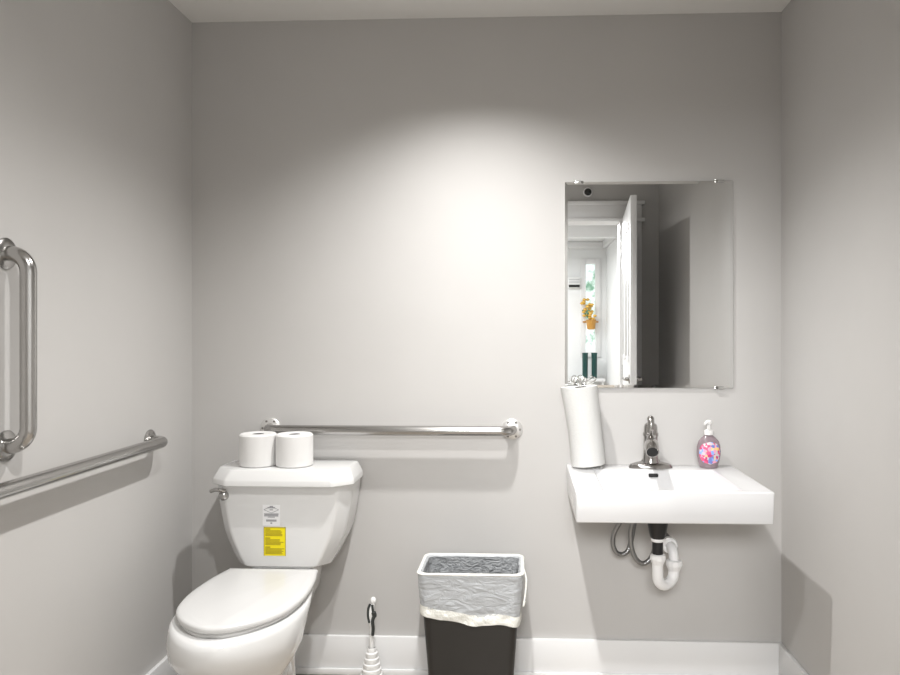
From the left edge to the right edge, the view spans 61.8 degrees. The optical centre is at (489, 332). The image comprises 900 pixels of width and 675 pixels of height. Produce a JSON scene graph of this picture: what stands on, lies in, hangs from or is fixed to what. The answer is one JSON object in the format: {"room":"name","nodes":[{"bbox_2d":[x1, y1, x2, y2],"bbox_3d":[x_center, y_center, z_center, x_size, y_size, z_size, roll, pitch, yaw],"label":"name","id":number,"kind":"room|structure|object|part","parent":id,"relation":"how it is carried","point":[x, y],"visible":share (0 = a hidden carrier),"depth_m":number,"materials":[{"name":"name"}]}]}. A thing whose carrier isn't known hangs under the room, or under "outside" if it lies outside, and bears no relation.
{"room":"public restroom","nodes":[
{"label":"public restroom","id":0,"kind":"room"},
{"bbox_2d":[0,0,191,674],"bbox_3d":[-1.227,0.049,1.599,0.100,2.440,2.470,0,0,2],"label":"wall","id":1,"kind":"structure","parent":0,"point":[96,95],"depth_m":2.19,"materials":[{"name":"grey paint"}]},
{"bbox_2d":[0,238,36,461],"bbox_3d":[-1.130,0.041,1.806,0.076,0.540,0.076,0,0,2],"label":"grab bar","id":2,"kind":"object","parent":1,"relation":"attached to","point":[10,255],"visible":1,"depth_m":1.79,"materials":[{"name":"silver metal"}]},
{"bbox_2d":[0,429,167,499],"bbox_3d":[-1.123,0.360,1.975,0.076,0.076,1.136,0,0,2],"label":"grab bar","id":3,"kind":"object","parent":1,"relation":"attached to","point":[152,442],"visible":1,"depth_m":1.99,"materials":[{"name":"silver metal"}]},
{"bbox_2d":[145,655,177,674],"bbox_3d":[-1.164,1.198,1.589,0.026,0.141,2.455,0,0,2],"label":"baseboard","id":4,"kind":"structure","parent":1,"relation":"attached to","point":[163,667],"depth_m":2.57,"materials":[{"name":"white paint"}]},
{"bbox_2d":[296,674,327,674],"bbox_3d":[-0.083,1.319,1.540,2.390,0.100,2.690,0,0,2],"label":"floor","id":5,"kind":"structure","parent":0,"point":[296,674],"depth_m":2.79,"materials":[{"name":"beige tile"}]},
{"bbox_2d":[166,460,362,674],"bbox_3d":[-0.733,0.870,2.387,0.500,0.798,0.816,0,0,2],"label":"toilet","id":6,"kind":"object","parent":5,"relation":"on","point":[285,524],"visible":0.98,"depth_m":2.56,"materials":[{"name":"white ceramic"}]},
{"bbox_3d":[-0.937,0.558,2.605,0.069,0.046,0.038,0,0,2],"label":"flush lever","id":7,"kind":"part","parent":6,"relation":"part of","materials":[{"name":"silver metal"}]},
{"bbox_3d":[-0.748,0.825,2.291,0.346,0.012,0.508,0,0,2],"label":"seat","id":8,"kind":"part","parent":6,"relation":"part of","materials":[{"name":"white plastic"}]},
{"bbox_3d":[-0.748,0.808,2.291,0.362,0.020,0.524,0,0,2],"label":"seat lid","id":9,"kind":"part","parent":6,"relation":"part of","materials":[{"name":"white plastic"}]},
{"bbox_2d":[239,431,276,467],"bbox_3d":[-0.825,0.413,2.672,0.131,0.113,0.131,0,0,2],"label":"toilet paper roll","id":10,"kind":"object","parent":6,"relation":"on","point":[256,448],"visible":0.98,"depth_m":2.62,"materials":[{"name":"white paper"}]},
{"bbox_3d":[-0.720,0.500,2.679,0.500,0.059,0.232,0,0,2],"label":"tank lid","id":11,"kind":"part","parent":6,"relation":"part of","materials":[{"name":"white ceramic"}]},
{"bbox_3d":[-0.720,0.671,2.695,0.484,0.294,0.201,0,0,2],"label":"tank","id":12,"kind":"part","parent":6,"relation":"part of","materials":[{"name":"white ceramic"}]},
{"bbox_2d":[275,431,312,467],"bbox_3d":[-0.695,0.413,2.664,0.131,0.113,0.131,0,0,2],"label":"toilet paper roll","id":13,"kind":"object","parent":6,"relation":"on","point":[293,449],"visible":1,"depth_m":2.61,"materials":[{"name":"white paper"}]},
{"bbox_2d":[361,646,382,674],"bbox_3d":[-0.425,1.199,2.696,0.120,0.139,0.120,0,0,2],"label":"brush holder","id":14,"kind":"object","parent":5,"relation":"on","point":[371,664],"visible":1,"depth_m":2.67,"materials":[{"name":"white plastic"}]},
{"bbox_2d":[367,597,376,648],"bbox_3d":[-0.425,1.097,2.696,0.040,0.299,0.040,0,0,2],"label":"toilet brush","id":15,"kind":"object","parent":14,"relation":"in","point":[371,614],"visible":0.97,"depth_m":2.68,"materials":[{"name":"white plastic"}]},
{"bbox_2d":[423,556,518,674],"bbox_3d":[-0.062,1.041,2.623,0.352,0.455,0.230,0,0,2],"label":"waste bin","id":16,"kind":"object","parent":5,"relation":"on","point":[452,648],"visible":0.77,"depth_m":2.53,"materials":[{"name":"black plastic"}]},
{"bbox_2d":[417,553,526,627],"bbox_3d":[-0.058,1.007,2.623,0.373,0.411,0.243,0,0,2],"label":"liner","id":17,"kind":"object","parent":16,"relation":"in","point":[470,599],"visible":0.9,"depth_m":2.51,"materials":[{"name":"white plastic"}]},
{"bbox_2d":[169,0,790,22],"bbox_3d":[-0.083,-1.222,1.540,2.390,0.100,2.690,0,0,2],"label":"ceiling","id":18,"kind":"structure","parent":0,"point":[196,11],"depth_m":2.71,"materials":[{"name":"white paint"}]},
{"bbox_2d":[192,12,780,641],"bbox_3d":[-0.028,0.049,2.834,2.390,2.440,0.100,0,0,2],"label":"wall","id":19,"kind":"structure","parent":0,"point":[378,205],"depth_m":2.79,"materials":[{"name":"grey paint"}]},
{"bbox_2d":[261,418,521,439],"bbox_3d":[-0.372,0.356,2.759,0.981,0.076,0.078,0,0,2],"label":"grab bar","id":20,"kind":"object","parent":19,"relation":"attached to","point":[511,429],"visible":0.82,"depth_m":2.73,"materials":[{"name":"silver metal"}]},
{"bbox_2d":[295,634,781,674],"bbox_3d":[-0.031,1.198,2.771,2.190,0.141,0.026,0,0,2],"label":"baseboard","id":21,"kind":"structure","parent":19,"relation":"attached to","point":[330,654],"depth_m":2.75,"materials":[{"name":"white paint"}]},
{"bbox_2d":[565,180,732,388],"bbox_3d":[0.581,-0.177,2.751,0.611,0.764,0.014,0,0,2],"label":"wall mirror","id":22,"kind":"object","parent":19,"relation":"attached to","point":[649,264],"visible":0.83,"depth_m":2.75,"materials":[{"name":"clear glass"}]},
{"bbox_2d":[566,464,774,524],"bbox_3d":[0.573,0.533,2.521,0.603,0.100,0.473,0,0,2],"label":"sink","id":23,"kind":"object","parent":19,"relation":"attached to","point":[612,493],"visible":0.99,"depth_m":2.29,"materials":[{"name":"white ceramic"}]},
{"bbox_2d":[568,377,601,469],"bbox_3d":[0.351,0.320,2.692,0.107,0.327,0.100,0,0,-42],"label":"paper towel holder","id":24,"kind":"object","parent":23,"relation":"on","point":[580,384],"visible":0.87,"depth_m":2.69,"materials":[{"name":"silver metal"}]},
{"bbox_2d":[560,385,604,467],"bbox_3d":[0.333,0.332,2.695,0.159,0.291,0.117,0,0,2],"label":"paper towel roll","id":25,"kind":"object","parent":24,"relation":"on","point":[581,404],"visible":1,"depth_m":2.64,"materials":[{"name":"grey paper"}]},
{"bbox_2d":[610,523,636,556],"bbox_3d":[0.490,0.690,2.672,0.112,0.220,0.062,0,0,-21],"label":"supply hose","id":26,"kind":"object","parent":23,"relation":"attached to","point":[617,526],"visible":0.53,"depth_m":2.67,"materials":[{"name":"silver metal"}]},
{"bbox_2d":[628,523,651,565],"bbox_3d":[0.542,0.702,2.647,0.113,0.239,0.043,0,0,-26],"label":"supply hose","id":27,"kind":"object","parent":23,"relation":"attached to","point":[636,559],"visible":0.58,"depth_m":2.63,"materials":[{"name":"silver metal"}]},
{"bbox_2d":[629,415,672,468],"bbox_3d":[0.574,0.389,2.645,0.156,0.189,0.158,0,0,2],"label":"faucet","id":28,"kind":"object","parent":23,"relation":"on","point":[650,460],"visible":1,"depth_m":2.66,"materials":[{"name":"silver metal"}]},
{"bbox_3d":[0.572,0.332,2.668,0.026,0.076,0.038,0,0,2],"label":"lever","id":29,"kind":"part","parent":28,"relation":"part of","materials":[{"name":"silver metal"}]},
{"bbox_3d":[0.576,0.466,2.690,0.156,0.034,0.068,0,0,2],"label":"plate","id":30,"kind":"part","parent":28,"relation":"part of","materials":[{"name":"silver metal"}]},
{"bbox_3d":[0.566,0.401,2.631,0.050,0.066,0.131,0,0,10],"label":"spout","id":31,"kind":"part","parent":28,"relation":"part of","materials":[{"name":"silver metal"}]},
{"bbox_2d":[647,523,681,590],"bbox_3d":[0.596,0.728,2.622,0.131,0.290,0.276,0,0,2],"label":"trap","id":32,"kind":"object","parent":23,"relation":"attached to","point":[661,540],"visible":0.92,"depth_m":2.52,"materials":[{"name":"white plastic"}]},
{"bbox_2d":[651,538,664,542],"bbox_3d":[0.564,0.694,2.523,0.045,0.013,0.045,0,0,2],"label":"washer","id":33,"kind":"object","parent":32,"relation":"in","point":[654,540],"depth_m":2.50,"materials":[{"name":"white plastic"}]},
{"bbox_3d":[0.627,0.760,2.605,0.034,0.079,0.103,0,0,-5],"label":"trap arm","id":34,"kind":"part","parent":32,"relation":"part of","materials":[{"name":"white plastic"}]},
{"bbox_2d":[697,420,720,468],"bbox_3d":[0.783,0.398,2.686,0.085,0.171,0.059,0,0,2],"label":"soap dispenser","id":35,"kind":"object","parent":23,"relation":"on","point":[708,446],"visible":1,"depth_m":2.67,"materials":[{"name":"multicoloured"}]},
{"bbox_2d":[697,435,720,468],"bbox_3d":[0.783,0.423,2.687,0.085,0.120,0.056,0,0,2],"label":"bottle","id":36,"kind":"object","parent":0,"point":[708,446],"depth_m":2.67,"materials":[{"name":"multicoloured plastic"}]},
{"bbox_2d":[781,0,899,674],"bbox_3d":[1.061,0.049,1.501,0.100,2.440,2.470,0,0,2],"label":"wall","id":37,"kind":"structure","parent":0,"point":[840,59],"depth_m":2.22,"materials":[{"name":"grey paint"}]},
{"bbox_2d":[779,644,807,674],"bbox_3d":[0.998,1.198,1.496,0.026,0.141,2.455,0,0,2],"label":"baseboard","id":38,"kind":"structure","parent":37,"relation":"attached to","point":[788,665],"depth_m":2.63,"materials":[{"name":"white paint"}]}
]}

